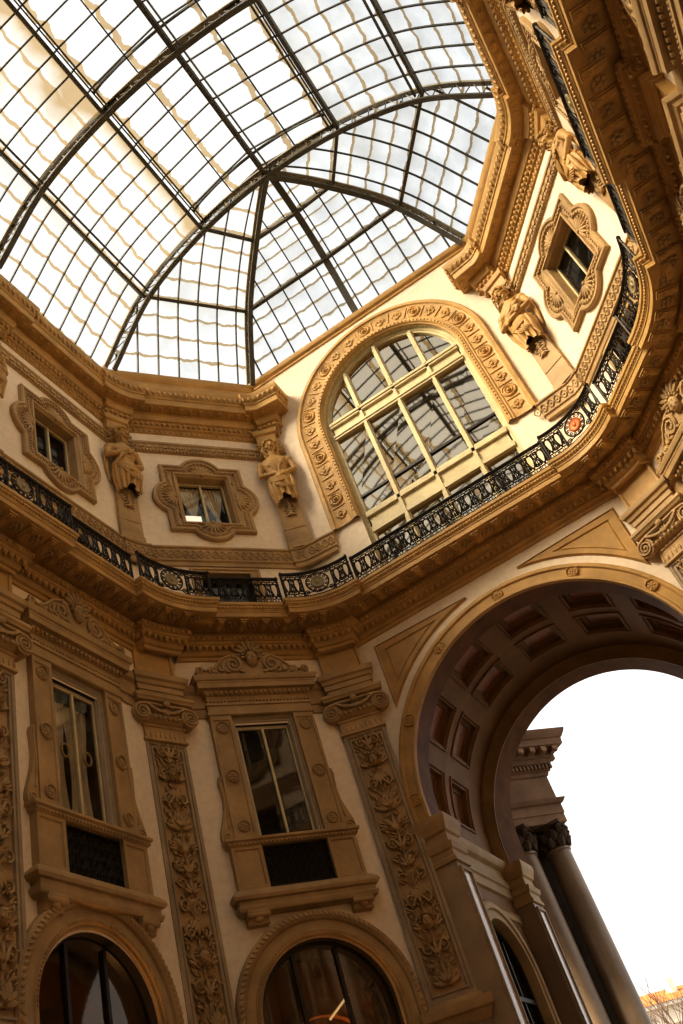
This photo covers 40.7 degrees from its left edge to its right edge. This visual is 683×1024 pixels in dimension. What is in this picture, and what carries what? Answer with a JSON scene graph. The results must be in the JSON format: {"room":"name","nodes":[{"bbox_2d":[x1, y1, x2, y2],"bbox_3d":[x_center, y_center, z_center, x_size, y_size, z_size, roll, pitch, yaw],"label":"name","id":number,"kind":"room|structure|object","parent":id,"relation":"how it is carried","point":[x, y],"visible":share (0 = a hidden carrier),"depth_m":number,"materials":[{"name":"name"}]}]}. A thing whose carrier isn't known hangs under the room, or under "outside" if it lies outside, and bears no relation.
{"room":"shopping arcade","nodes":[
{"label":"shopping arcade","id":0,"kind":"room"},
{"bbox_2d":[0,337,187,1023],"bbox_3d":[-11.232,-1.802,10.123,1.100,25.100,27.900,-32,-42,12],"label":"wall","id":1,"kind":"structure","parent":0,"point":[83,961],"depth_m":17.50,"materials":[{"name":"beige paint"}]},
{"bbox_2d":[35,419,69,474],"bbox_3d":[-7.337,-1.532,23.027,0.100,1.760,1.400,-32,-42,12],"label":"window","id":2,"kind":"structure","parent":1,"relation":"in","point":[47,431],"depth_m":23.45,"materials":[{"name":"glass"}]},
{"bbox_2d":[9,383,100,504],"bbox_3d":[-7.205,-1.615,22.992,0.460,3.240,3.080,-32,-42,12],"label":"window surround","id":3,"kind":"object","parent":1,"relation":"attached to","point":[85,473],"visible":1,"depth_m":23.09,"materials":[{"name":"stone"}]},
{"bbox_2d":[51,668,116,825],"bbox_3d":[-4.986,4.493,17.120,0.435,3.114,1.520,-32,-42,12],"label":"window","id":4,"kind":"structure","parent":1,"relation":"in","point":[74,723],"depth_m":17.45,"materials":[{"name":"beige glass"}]},
{"bbox_2d":[54,701,69,808],"bbox_3d":[-5.251,4.531,16.860,0.070,2.595,0.646,-32,-42,12],"label":"curtain","id":5,"kind":"object","parent":4,"relation":"hanging from","point":[60,710],"depth_m":17.33,"materials":[{"name":"fabric"}]},
{"bbox_2d":[63,706,93,817],"bbox_3d":[-4.956,4.821,17.295,0.070,2.595,0.646,-32,-42,12],"label":"curtain","id":6,"kind":"object","parent":4,"relation":"hanging from","point":[79,718],"depth_m":17.42,"materials":[{"name":"fabric"}]},
{"bbox_2d":[39,937,148,1023],"bbox_3d":[-3.481,9.736,12.473,0.900,7.590,2.720,-32,-42,12],"label":"window","id":7,"kind":"structure","parent":1,"relation":"in","point":[63,999],"depth_m":14.78,"materials":[{"name":"black wood"}]},
{"bbox_2d":[20,590,167,938],"bbox_3d":[-4.791,4.230,17.163,0.663,6.944,3.160,-32,-42,12],"label":"window surround","id":8,"kind":"object","parent":1,"relation":"attached to","point":[67,640],"visible":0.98,"depth_m":16.50,"materials":[{"name":"stone"}]},
{"bbox_2d":[66,824,124,887],"bbox_3d":[-4.248,5.891,15.690,0.068,0.903,1.500,-32,-42,12],"label":"iron grille","id":9,"kind":"object","parent":8,"relation":"on","point":[91,855],"visible":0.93,"depth_m":15.74,"materials":[{"name":"grey"}]},
{"bbox_2d":[14,901,183,1023],"bbox_3d":[-3.076,9.254,12.519,0.490,8.070,3.720,-32,-42,12],"label":"arch surround","id":10,"kind":"object","parent":1,"relation":"attached to","point":[48,927],"visible":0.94,"depth_m":14.76,"materials":[{"name":"stone"}]},
{"bbox_2d":[0,343,285,461],"bbox_3d":[-12.050,-7.774,17.481,3.108,0.440,31.881,-36,-43,17],"label":"string course","id":11,"kind":"object","parent":1,"relation":"attached to","point":[141,446],"visible":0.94,"depth_m":26.32,"materials":[{"name":"stone"}]},
{"bbox_2d":[0,274,288,442],"bbox_3d":[-12.167,-8.896,18.340,3.797,1.530,31.983,-37,-43,17],"label":"crown molding","id":12,"kind":"structure","parent":1,"relation":"attached to","point":[147,409],"depth_m":26.92,"materials":[{"name":"stone"}]},
{"bbox_2d":[0,449,338,569],"bbox_3d":[-10.833,-4.777,14.701,3.588,0.670,31.898,-37,-43,18],"label":"band","id":13,"kind":"object","parent":1,"relation":"attached to","point":[326,545],"visible":0.82,"depth_m":24.09,"materials":[{"name":"stone"}]},
{"bbox_2d":[0,349,7,398],"bbox_3d":[-8.319,-3.247,21.518,0.865,4.780,1.202,-32,-42,12],"label":"statue","id":14,"kind":"object","parent":13,"relation":"on","point":[3,367],"visible":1,"depth_m":21.53,"materials":[{"name":"stone"}]},
{"bbox_2d":[101,411,145,542],"bbox_3d":[-5.880,-1.004,24.952,1.202,4.780,0.865,21,-56,-38],"label":"statue","id":15,"kind":"object","parent":13,"relation":"on","point":[127,477],"visible":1,"depth_m":24.60,"materials":[{"name":"stone"}]},
{"bbox_2d":[103,443,142,497],"bbox_3d":[-5.869,-1.164,24.983,1.156,1.880,0.672,21,-56,-38],"label":"drapery","id":16,"kind":"object","parent":15,"relation":"hanging from","point":[127,477],"depth_m":24.70,"materials":[{"name":"stone"}]},
{"bbox_2d":[251,426,312,547],"bbox_3d":[-1.753,-0.792,26.898,1.152,4.780,0.865,-15,-41,-7],"label":"statue","id":17,"kind":"object","parent":13,"relation":"on","point":[282,486],"visible":1,"depth_m":26.52,"materials":[{"name":"stone"}]},
{"bbox_2d":[264,457,298,505],"bbox_3d":[-1.787,-0.920,26.880,0.823,1.795,0.663,-15,-41,-7],"label":"drapery","id":18,"kind":"object","parent":17,"relation":"hanging from","point":[282,486],"depth_m":26.60,"materials":[{"name":"stone"}]},
{"bbox_2d":[20,614,326,719],"bbox_3d":[-9.672,-1.617,11.736,3.126,0.860,31.832,-36,-43,17],"label":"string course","id":19,"kind":"object","parent":1,"relation":"attached to","point":[126,681],"visible":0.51,"depth_m":20.75,"materials":[{"name":"stone"}]},
{"bbox_2d":[0,0,682,662],"bbox_3d":[-4.458,-6.488,11.211,14.540,1.090,31.614,-32,-42,12],"label":"ledge","id":20,"kind":"object","parent":1,"relation":"attached to","point":[601,58],"visible":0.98,"depth_m":20.27,"materials":[{"name":"stone"}]},
{"bbox_2d":[0,456,73,529],"bbox_3d":[-6.359,-0.522,18.352,0.095,0.885,2.833,-32,-42,12],"label":"balcony railing","id":21,"kind":"object","parent":20,"relation":"on","point":[22,485],"visible":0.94,"depth_m":18.62,"materials":[{"name":"grey metal"}]},
{"bbox_2d":[64,510,133,577],"bbox_3d":[-5.296,0.765,20.182,0.090,0.885,2.154,-32,-42,12],"label":"balcony railing","id":22,"kind":"object","parent":20,"relation":"on","point":[86,529],"visible":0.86,"depth_m":20.27,"materials":[{"name":"grey metal"}]},
{"bbox_2d":[135,550,213,596],"bbox_3d":[-3.938,1.531,21.573,2.039,0.885,0.275,21,-56,-38],"label":"balcony railing","id":23,"kind":"object","parent":20,"relation":"on","point":[171,579],"visible":0.98,"depth_m":21.66,"materials":[{"name":"grey metal"}]},
{"bbox_2d":[206,577,282,601],"bbox_3d":[-2.365,1.925,22.653,1.865,0.885,0.090,3,-46,-25],"label":"balcony railing","id":24,"kind":"object","parent":20,"relation":"on","point":[231,579],"visible":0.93,"depth_m":22.68,"materials":[{"name":"grey metal"}]},
{"bbox_2d":[278,554,353,596],"bbox_3d":[-0.617,1.686,23.122,1.804,0.885,0.307,-15,-41,-7],"label":"balcony railing","id":25,"kind":"object","parent":20,"relation":"on","point":[318,581],"visible":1,"depth_m":23.16,"materials":[{"name":"grey metal"}]},
{"bbox_2d":[349,441,549,579],"bbox_3d":[2.612,0.025,22.673,5.595,0.885,0.090,-32,-42,12],"label":"balcony railing","id":26,"kind":"object","parent":20,"relation":"on","point":[484,490],"visible":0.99,"depth_m":22.67,"materials":[{"name":"grey metal"}]},
{"bbox_2d":[535,0,556,28],"bbox_3d":[2.842,-8.255,13.836,0.090,0.885,2.184,-32,-42,12],"label":"balcony railing","id":27,"kind":"object","parent":20,"relation":"on","point":[543,7],"visible":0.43,"depth_m":14.61,"materials":[{"name":"grey metal"}]},
{"bbox_2d":[532,22,597,168],"bbox_3d":[3.913,-6.961,15.678,0.095,0.885,2.833,-32,-42,12],"label":"balcony railing","id":28,"kind":"object","parent":20,"relation":"on","point":[546,49],"visible":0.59,"depth_m":15.63,"materials":[{"name":"grey metal"}]},
{"bbox_2d":[537,382,600,458],"bbox_3d":[5.390,-2.081,21.557,0.307,0.885,1.804,15,-52,-34],"label":"balcony railing","id":29,"kind":"object","parent":20,"relation":"on","point":[574,425],"visible":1,"depth_m":21.63,"materials":[{"name":"grey metal"}]},
{"bbox_2d":[592,315,631,402],"bbox_3d":[6.072,-3.366,20.454,0.090,0.885,1.865,-6,-43,-17],"label":"balcony railing","id":30,"kind":"object","parent":20,"relation":"on","point":[616,330],"visible":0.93,"depth_m":20.52,"materials":[{"name":"grey metal"}]},
{"bbox_2d":[605,184,637,245],"bbox_3d":[5.278,-5.864,17.429,0.090,0.885,2.154,-32,-42,12],"label":"balcony railing","id":31,"kind":"object","parent":20,"relation":"on","point":[614,196],"visible":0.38,"depth_m":17.78,"materials":[{"name":"grey metal"}]},
{"bbox_2d":[612,236,638,335],"bbox_3d":[5.929,-4.657,19.002,0.275,0.885,2.039,-19,-41,-2],"label":"balcony railing","id":32,"kind":"object","parent":20,"relation":"on","point":[633,282],"visible":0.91,"depth_m":19.16,"materials":[{"name":"grey metal"}]},
{"bbox_2d":[0,0,494,383],"bbox_3d":[-6.752,-14.309,21.229,14.500,4.597,26.980,-32,-42,12],"label":"ceiling","id":33,"kind":"structure","parent":0,"point":[65,99],"depth_m":27.56,"materials":[{"name":"clear glass"}]},
{"bbox_2d":[0,139,148,297],"bbox_3d":[-11.970,-12.539,21.009,0.351,0.235,23.200,-32,-42,12],"label":"beam","id":34,"kind":"structure","parent":33,"relation":"attached to","point":[4,156],"depth_m":27.03,"materials":[{"name":"metal"}]},
{"bbox_2d":[3,0,206,229],"bbox_3d":[-10.174,-14.813,21.305,0.347,0.263,23.200,-32,-42,12],"label":"beam","id":35,"kind":"structure","parent":33,"relation":"attached to","point":[10,5],"depth_m":26.09,"materials":[{"name":"metal"}]},
{"bbox_2d":[0,0,258,268],"bbox_3d":[-4.186,-11.699,24.774,14.518,4.453,0.160,-32,-42,12],"label":"rib","id":36,"kind":"object","parent":33,"relation":"attached to","point":[197,32],"visible":0.97,"depth_m":25.99,"materials":[{"name":"paint"}]},
{"bbox_2d":[92,0,199,94],"bbox_3d":[-5.014,-13.400,25.712,5.116,0.826,0.075,-32,-42,12],"label":"arch","id":37,"kind":"object","parent":33,"relation":"attached to","point":[185,8],"visible":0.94,"depth_m":26.02,"materials":[{"name":"paint"}]},
{"bbox_2d":[142,295,247,313],"bbox_3d":[-4.769,-6.813,30.188,3.552,0.188,0.162,3,-46,-25],"label":"beam","id":38,"kind":"structure","parent":33,"relation":"attached to","point":[153,297],"depth_m":30.15,"materials":[{"name":"metal"}]},
{"bbox_2d":[133,0,270,175],"bbox_3d":[-8.078,-16.435,20.964,0.315,0.220,23.200,-32,-42,12],"label":"ridge beam","id":39,"kind":"structure","parent":33,"relation":"attached to","point":[138,3],"depth_m":26.84,"materials":[{"name":"metal"}]},
{"bbox_2d":[202,226,253,242],"bbox_3d":[-3.739,-9.099,30.174,1.880,0.179,0.134,5,-47,-27],"label":"beam","id":40,"kind":"structure","parent":33,"relation":"attached to","point":[210,230],"depth_m":30.16,"materials":[{"name":"metal"}]},
{"bbox_2d":[244,177,268,385],"bbox_3d":[-2.688,-7.391,29.890,0.260,4.341,5.654,2,-46,-24],"label":"rib","id":41,"kind":"object","parent":33,"relation":"attached to","point":[262,191],"visible":0.98,"depth_m":30.45,"materials":[{"name":"paint"}]},
{"bbox_2d":[192,112,324,212],"bbox_3d":[-2.733,-11.162,29.076,5.116,0.826,0.075,-32,-42,12],"label":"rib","id":42,"kind":"object","parent":33,"relation":"attached to","point":[236,166],"visible":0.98,"depth_m":29.32,"materials":[{"name":"paint"}]},
{"bbox_2d":[260,212,296,238],"bbox_3d":[-2.211,-9.434,30.447,1.681,0.174,0.125,-31,-42,11],"label":"beam","id":43,"kind":"structure","parent":33,"relation":"attached to","point":[291,215],"depth_m":30.37,"materials":[{"name":"metal"}]},
{"bbox_2d":[247,259,325,312],"bbox_3d":[-1.863,-7.519,30.628,3.171,0.184,0.147,-31,-42,12],"label":"beam","id":44,"kind":"structure","parent":33,"relation":"attached to","point":[319,262],"depth_m":30.55,"materials":[{"name":"metal"}]},
{"bbox_2d":[250,0,338,131],"bbox_3d":[-5.895,-17.496,20.190,0.347,0.263,23.200,-32,-42,12],"label":"rib","id":45,"kind":"structure","parent":33,"relation":"attached to","point":[263,9],"depth_m":26.80,"materials":[{"name":"paint"}]},
{"bbox_2d":[102,79,493,370],"bbox_3d":[-1.905,-9.461,28.138,14.518,4.453,0.160,-32,-42,12],"label":"rib","id":46,"kind":"object","parent":33,"relation":"attached to","point":[467,83],"visible":0.88,"depth_m":28.85,"materials":[{"name":"paint"}]},
{"bbox_2d":[266,169,357,312],"bbox_3d":[-0.917,-8.585,29.478,0.222,4.133,3.763,-32,-42,12],"label":"rib","id":47,"kind":"object","parent":33,"relation":"attached to","point":[276,184],"visible":0.91,"depth_m":30.13,"materials":[{"name":"paint"}]},
{"bbox_2d":[295,184,332,213],"bbox_3d":[-0.888,-10.263,30.102,1.521,0.174,0.125,-34,-42,14],"label":"beam","id":48,"kind":"structure","parent":33,"relation":"attached to","point":[307,203],"depth_m":30.09,"materials":[{"name":"metal"}]},
{"bbox_2d":[324,203,400,259],"bbox_3d":[0.692,-9.121,29.962,3.011,0.184,0.147,-33,-42,13],"label":"beam","id":49,"kind":"structure","parent":33,"relation":"attached to","point":[390,211],"depth_m":29.93,"materials":[{"name":"metal"}]},
{"bbox_2d":[265,169,464,245],"bbox_3d":[0.777,-9.563,28.988,5.654,4.341,0.260,-5,-44,-18],"label":"rib","id":50,"kind":"object","parent":33,"relation":"attached to","point":[406,209],"visible":0.99,"depth_m":29.52,"materials":[{"name":"paint"}]},
{"bbox_2d":[362,0,423,97],"bbox_3d":[-3.386,-17.921,18.773,0.351,0.235,23.200,-32,-42,12],"label":"rib","id":51,"kind":"structure","parent":33,"relation":"attached to","point":[375,4],"depth_m":25.93,"materials":[{"name":"paint"}]},
{"bbox_2d":[399,92,423,205],"bbox_3d":[2.147,-11.149,28.386,0.162,0.188,3.552,-6,-43,-17],"label":"rib","id":52,"kind":"structure","parent":33,"relation":"attached to","point":[420,104],"depth_m":28.33,"materials":[{"name":"paint"}]},
{"bbox_2d":[129,433,427,1023],"bbox_3d":[-1.960,5.147,21.479,4.752,25.100,1.100,3,-46,-25],"label":"wall","id":53,"kind":"structure","parent":0,"point":[238,941],"depth_m":20.74,"materials":[{"name":"beige paint"}]},
{"bbox_2d":[109,369,251,395],"bbox_3d":[-5.147,-3.905,29.229,4.752,0.650,0.500,3,-46,-25],"label":"trim","id":54,"kind":"structure","parent":53,"relation":"attached to","point":[152,380],"depth_m":29.20,"materials":[{"name":"stone"}]},
{"bbox_2d":[178,484,231,522],"bbox_3d":[-3.889,-0.114,25.991,1.410,1.760,0.180,3,-46,-25],"label":"window","id":55,"kind":"structure","parent":53,"relation":"in","point":[190,498],"depth_m":26.26,"materials":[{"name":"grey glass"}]},
{"bbox_2d":[179,488,198,515],"bbox_3d":[-4.256,-0.177,25.978,0.730,1.370,0.040,3,-46,-25],"label":"curtain","id":56,"kind":"object","parent":55,"relation":"hanging from","point":[190,498],"depth_m":26.15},
{"bbox_2d":[198,490,221,522],"bbox_3d":[-3.642,-0.144,26.269,0.730,1.370,0.040,3,-46,-25],"label":"curtain","id":57,"kind":"object","parent":55,"relation":"hanging from","point":[213,499],"depth_m":26.40,"materials":[{"name":"fabric"}]},
{"bbox_2d":[152,459,258,542],"bbox_3d":[-3.822,-0.256,25.866,3.080,3.240,0.460,3,-46,-25],"label":"window surround","id":58,"kind":"object","parent":53,"relation":"attached to","point":[242,503],"visible":1,"depth_m":25.81,"materials":[{"name":"stone"}]},
{"bbox_2d":[189,567,267,600],"bbox_3d":[-2.846,2.279,23.565,1.900,1.960,0.360,3,-46,-25],"label":"door","id":59,"kind":"structure","parent":53,"relation":"in","point":[213,572],"depth_m":24.03,"materials":[{"name":"metal"}]},
{"bbox_2d":[232,715,322,835],"bbox_3d":[-1.467,5.789,20.189,1.520,3.000,0.190,3,-46,-25],"label":"window","id":60,"kind":"structure","parent":53,"relation":"in","point":[299,762],"depth_m":20.49,"materials":[{"name":"beige wood"}]},
{"bbox_2d":[189,640,379,929],"bbox_3d":[-1.454,5.562,20.187,3.160,6.690,0.663,3,-46,-25],"label":"window surround","id":61,"kind":"object","parent":53,"relation":"attached to","point":[250,683],"visible":0.99,"depth_m":19.69,"materials":[{"name":"stone"}]},
{"bbox_2d":[262,839,335,886],"bbox_3d":[-0.887,7.182,18.808,1.500,0.870,0.068,3,-46,-25],"label":"iron grille","id":62,"kind":"object","parent":61,"relation":"on","point":[301,862],"visible":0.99,"depth_m":18.82,"materials":[{"name":"grey"}]},
{"bbox_2d":[263,941,399,1023],"bbox_3d":[0.300,11.377,15.756,2.720,7.590,0.900,3,-46,-25],"label":"window","id":63,"kind":"structure","parent":53,"relation":"in","point":[306,992],"depth_m":17.86,"materials":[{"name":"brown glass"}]},
{"bbox_2d":[235,909,428,1023],"bbox_3d":[0.421,10.787,15.568,3.720,8.070,0.490,3,-46,-25],"label":"arch surround","id":64,"kind":"object","parent":53,"relation":"attached to","point":[298,927],"visible":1,"depth_m":17.66,"materials":[{"name":"stone"}]},
{"bbox_2d":[257,252,682,768],"bbox_3d":[4.433,3.195,22.032,8.520,25.100,2.200,-32,-42,12],"label":"wall","id":65,"kind":"structure","parent":0,"point":[352,537],"depth_m":24.54,"materials":[{"name":"beige paint"}]},
{"bbox_2d":[248,237,465,391],"bbox_3d":[0.516,-6.154,29.494,8.520,0.330,0.450,-32,-42,12],"label":"trim","id":66,"kind":"structure","parent":65,"relation":"attached to","point":[455,248],"depth_m":29.32,"materials":[{"name":"stone"}]},
{"bbox_2d":[297,299,536,529],"bbox_3d":[1.522,-3.515,26.912,6.480,6.840,0.260,-32,-42,12],"label":"arch surround","id":67,"kind":"object","parent":65,"relation":"attached to","point":[499,376],"visible":1,"depth_m":26.95,"materials":[{"name":"stone"}]},
{"bbox_2d":[374,597,465,708],"bbox_3d":[2.124,3.301,21.968,2.636,1.837,0.060,-32,-42,12],"label":"spandrel panel","id":68,"kind":"object","parent":65,"relation":"attached to","point":[396,655],"visible":1,"depth_m":22.30,"materials":[{"name":"stone"}]},
{"bbox_2d":[326,328,536,565],"bbox_3d":[2.112,-2.158,25.912,4.690,8.595,0.260,-32,-42,12],"label":"window","id":69,"kind":"structure","parent":65,"relation":"in","point":[411,422],"depth_m":26.02,"materials":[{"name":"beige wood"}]},
{"bbox_2d":[399,563,682,824],"bbox_3d":[4.360,3.479,20.741,7.700,4.250,0.790,-32,-42,12],"label":"arch surround","id":70,"kind":"object","parent":65,"relation":"attached to","point":[428,683],"visible":1,"depth_m":21.31,"materials":[{"name":"stone"}]},
{"bbox_2d":[516,507,651,568],"bbox_3d":[5.470,1.203,21.096,2.636,1.837,0.060,-32,-42,12],"label":"spandrel panel","id":71,"kind":"object","parent":65,"relation":"attached to","point":[606,534],"visible":1,"depth_m":21.25,"materials":[{"name":"stone"}]},
{"bbox_2d":[458,833,561,1023],"bbox_3d":[4.076,11.368,19.083,0.800,9.900,4.140,-32,-42,12],"label":"wall","id":72,"kind":"structure","parent":0,"point":[487,869],"depth_m":21.38,"materials":[{"name":"stone"}]},
{"bbox_2d":[493,926,544,1023],"bbox_3d":[4.402,12.106,18.371,0.080,7.750,2.400,-32,-42,12],"label":"window","id":73,"kind":"structure","parent":72,"relation":"in","point":[525,1001],"depth_m":20.71,"materials":[{"name":"black wood"}]},
{"bbox_2d":[429,593,682,864],"bbox_3d":[5.354,3.819,23.737,13.000,7.150,4.860,-32,-42,12],"label":"vault","id":74,"kind":"object","parent":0,"point":[484,710],"visible":0.73,"depth_m":24.15,"materials":[{"name":"stone"}]},
{"bbox_2d":[537,849,618,1023],"bbox_3d":[4.722,14.243,23.570,6.800,11.360,0.650,1,-45,-23],"label":"wall","id":75,"kind":"structure","parent":0,"point":[545,864],"depth_m":26.33,"materials":[{"name":"stone"}]},
{"bbox_2d":[507,146,661,476],"bbox_3d":[8.270,-1.268,18.813,1.100,25.100,4.752,-6,-43,-17],"label":"wall","id":76,"kind":"structure","parent":0,"point":[570,343],"depth_m":23.79,"materials":[{"name":"beige paint"}]},
{"bbox_2d":[464,113,496,242],"bbox_3d":[4.440,-9.916,26.731,0.500,0.650,4.752,-6,-43,-17],"label":"trim","id":77,"kind":"structure","parent":76,"relation":"attached to","point":[491,146],"depth_m":27.06,"materials":[{"name":"stone"}]},
{"bbox_2d":[532,193,609,331],"bbox_3d":[5.882,-6.329,23.351,0.460,3.240,3.080,-6,-43,-17],"label":"window surround","id":78,"kind":"object","parent":76,"relation":"attached to","point":[560,301],"visible":1,"depth_m":23.40,"materials":[{"name":"stone"}]},
{"bbox_2d":[555,226,587,295],"bbox_3d":[6.034,-6.344,23.397,0.100,1.760,1.400,-6,-43,-17],"label":"window","id":79,"kind":"structure","parent":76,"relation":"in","point":[565,246],"depth_m":23.78,"materials":[{"name":"beige wood"}]},
{"bbox_2d":[534,235,639,420],"bbox_3d":[0.601,-11.941,11.727,3.709,0.670,31.899,-27,-41,7],"label":"band","id":80,"kind":"object","parent":76,"relation":"attached to","point":[561,398],"visible":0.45,"depth_m":22.65,"materials":[{"name":"stone"}]},
{"bbox_2d":[497,0,552,19],"bbox_3d":[3.416,-10.619,18.445,0.865,4.780,1.186,-32,-42,12],"label":"statue","id":81,"kind":"object","parent":80,"relation":"on","point":[523,6],"visible":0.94,"depth_m":18.25,"materials":[{"name":"stone"}]},
{"bbox_2d":[498,0,532,13],"bbox_3d":[3.301,-10.658,18.553,0.668,1.880,1.156,-32,-42,12],"label":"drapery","id":82,"kind":"object","parent":81,"relation":"hanging from","point":[523,6],"depth_m":18.32,"materials":[{"name":"stone"}]},
{"bbox_2d":[482,268,574,388],"bbox_3d":[5.030,-5.047,25.129,0.865,4.780,1.186,15,-52,-34],"label":"statue","id":83,"kind":"object","parent":80,"relation":"on","point":[526,331],"visible":1,"depth_m":24.78,"materials":[{"name":"stone"}]},
{"bbox_2d":[505,294,543,352],"bbox_3d":[4.914,-5.157,25.161,0.668,1.880,1.156,15,-52,-34],"label":"drapery","id":84,"kind":"object","parent":83,"relation":"hanging from","point":[526,331],"depth_m":24.92,"materials":[{"name":"stone"}]},
{"bbox_2d":[534,107,626,222],"bbox_3d":[5.668,-8.270,21.916,0.865,4.780,1.202,-19,-41,-2],"label":"statue","id":85,"kind":"object","parent":80,"relation":"on","point":[570,162],"visible":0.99,"depth_m":21.78,"materials":[{"name":"stone"}]},
{"bbox_2d":[552,131,595,193],"bbox_3d":[5.543,-8.318,22.011,0.666,1.880,1.156,-19,-41,-2],"label":"drapery","id":86,"kind":"object","parent":85,"relation":"hanging from","point":[570,162],"depth_m":21.73,"materials":[{"name":"stone"}]},
{"bbox_2d":[602,292,637,375],"bbox_3d":[6.879,-3.819,21.031,0.360,1.960,1.900,-6,-43,-17],"label":"door","id":87,"kind":"structure","parent":76,"relation":"in","point":[627,305],"depth_m":21.73,"materials":[{"name":"metal"}]},
{"bbox_2d":[656,379,682,480],"bbox_3d":[7.978,-0.353,17.729,0.663,6.690,3.160,-6,-43,-17],"label":"window surround","id":88,"kind":"object","parent":76,"relation":"attached to","point":[670,460],"visible":1,"depth_m":19.66,"materials":[{"name":"stone"}]},
{"bbox_2d":[515,8,674,159],"bbox_3d":[1.674,-9.895,6.760,1.100,25.100,27.900,-32,-42,12],"label":"wall","id":89,"kind":"structure","parent":0,"point":[533,16],"depth_m":19.16,"materials":[{"name":"beige paint"}]},
{"bbox_2d":[442,0,545,297],"bbox_3d":[-1.154,-15.832,15.437,3.797,1.530,31.905,-28,-41,8],"label":"crown molding","id":90,"kind":"structure","parent":89,"relation":"attached to","point":[517,158],"depth_m":24.55,"materials":[{"name":"stone"}]},
{"bbox_2d":[492,6,562,312],"bbox_3d":[-0.535,-15.015,14.458,3.093,0.440,31.829,-28,-41,8],"label":"string course","id":91,"kind":"object","parent":89,"relation":"attached to","point":[550,172],"visible":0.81,"depth_m":23.88,"materials":[{"name":"stone"}]},
{"bbox_2d":[519,15,587,144],"bbox_3d":[4.930,-9.240,19.813,0.460,3.240,3.080,-32,-42,12],"label":"window surround","id":92,"kind":"object","parent":89,"relation":"attached to","point":[537,57],"visible":0.34,"depth_m":20.45,"materials":[{"name":"stone"}]},
{"bbox_2d":[621,0,682,74],"bbox_3d":[4.589,-5.510,10.556,0.663,6.944,3.160,-32,-42,12],"label":"window surround","id":93,"kind":"object","parent":89,"relation":"attached to","point":[659,23],"visible":1,"depth_m":12.50,"materials":[{"name":"stone"}]},
{"bbox_2d":[667,64,682,494],"bbox_3d":[1.833,-8.832,8.738,3.126,0.860,31.832,-28,-41,8],"label":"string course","id":94,"kind":"object","parent":89,"relation":"attached to","point":[676,484],"visible":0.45,"depth_m":13.43,"materials":[{"name":"stone"}]},
{"bbox_2d":[671,164,682,224],"bbox_3d":[6.987,-3.156,14.094,0.663,6.944,3.160,-32,-42,12],"label":"window surround","id":95,"kind":"object","parent":89,"relation":"attached to","point":[677,199],"visible":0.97,"depth_m":15.97,"materials":[{"name":"stone"}]},
{"bbox_3d":[34.087,37.877,52.373,120.000,0.300,174.000,-32,-42,12],"label":"floor","id":96,"kind":"structure","parent":0,"visible":0},
{"bbox_2d":[0,570,33,1023],"bbox_3d":[-4.877,6.046,12.979,0.800,14.300,1.630,-32,-42,12],"label":"pilaster","id":97,"kind":"object","parent":96,"relation":"on","point":[15,645],"visible":1,"depth_m":14.46,"materials":[{"name":"stone"}]},
{"bbox_2d":[131,647,237,1023],"bbox_3d":[-2.478,8.302,16.411,1.630,14.300,0.800,21,-56,-38],"label":"pilaster","id":98,"kind":"object","parent":96,"relation":"on","point":[165,717],"visible":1,"depth_m":18.05,"materials":[{"name":"brown stone"}]},
{"bbox_2d":[316,644,493,1023],"bbox_3d":[1.818,8.534,18.448,1.630,14.300,0.800,-15,-41,-7],"label":"pilaster","id":99,"kind":"object","parent":96,"relation":"on","point":[355,703],"visible":1,"depth_m":19.61,"materials":[{"name":"stone"}]},
{"bbox_2d":[410,810,529,1023],"bbox_3d":[3.320,10.139,17.076,0.800,9.420,0.950,-32,-42,12],"label":"pier","id":100,"kind":"object","parent":96,"relation":"on","point":[490,971],"visible":0.98,"depth_m":18.55,"materials":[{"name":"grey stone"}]},
{"bbox_2d":[503,859,592,1023],"bbox_3d":[5.683,12.492,20.597,0.750,9.420,0.970,-32,-42,12],"label":"pier","id":101,"kind":"object","parent":96,"relation":"on","point":[570,1006],"visible":0.85,"depth_m":22.12,"materials":[{"name":"brown stone"}]},
{"bbox_2d":[515,823,610,1023],"bbox_3d":[6.715,13.638,23.762,1.137,11.380,1.137,-32,-42,12],"label":"column","id":102,"kind":"structure","parent":96,"relation":"on","point":[597,1012],"depth_m":25.25,"materials":[{"name":"brown stone"}]},
{"bbox_2d":[534,818,651,1023],"bbox_3d":[7.818,13.652,24.235,1.137,11.380,1.137,-32,-42,12],"label":"column","id":103,"kind":"structure","parent":96,"relation":"on","point":[554,843],"depth_m":25.76,"materials":[{"name":"brown stone"}]},
{"bbox_2d":[510,727,566,830],"bbox_3d":[3.501,8.675,27.816,7.780,2.720,2.600,1,-45,-23],"label":"entablature","id":104,"kind":"object","parent":103,"relation":"on","point":[534,803],"visible":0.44,"depth_m":28.41,"materials":[{"name":"stone"}]},
{"bbox_2d":[616,463,682,588],"bbox_3d":[8.703,4.216,16.654,0.800,14.300,1.630,15,-52,-34],"label":"pilaster","id":105,"kind":"object","parent":96,"relation":"on","point":[654,509],"visible":1,"depth_m":20.25,"materials":[{"name":"stone"}]},
{"bbox_2d":[636,965,682,1023],"bbox_3d":[25.040,41.117,64.903,8.908,16.472,11.594,-32,-42,12],"label":"bare tree","id":106,"kind":"object","parent":96,"relation":"on","point":[666,1011],"visible":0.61,"depth_m":66.66,"materials":[{"name":"brown plant"}]},
{"bbox_2d":[640,977,682,1023],"bbox_3d":[38.614,63.614,99.225,31.000,23.000,14.700,-4,-44,-19],"label":"building","id":107,"kind":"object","parent":96,"relation":"on","point":[670,985],"visible":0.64,"depth_m":99.41,"materials":[{"name":"orange tile"}]},
{"bbox_2d":[654,77,682,169],"bbox_3d":[7.085,-1.456,9.862,0.800,14.300,1.630,-32,-42,12],"label":"pilaster","id":108,"kind":"object","parent":96,"relation":"on","point":[671,100],"visible":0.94,"depth_m":13.85,"materials":[{"name":"stone"}]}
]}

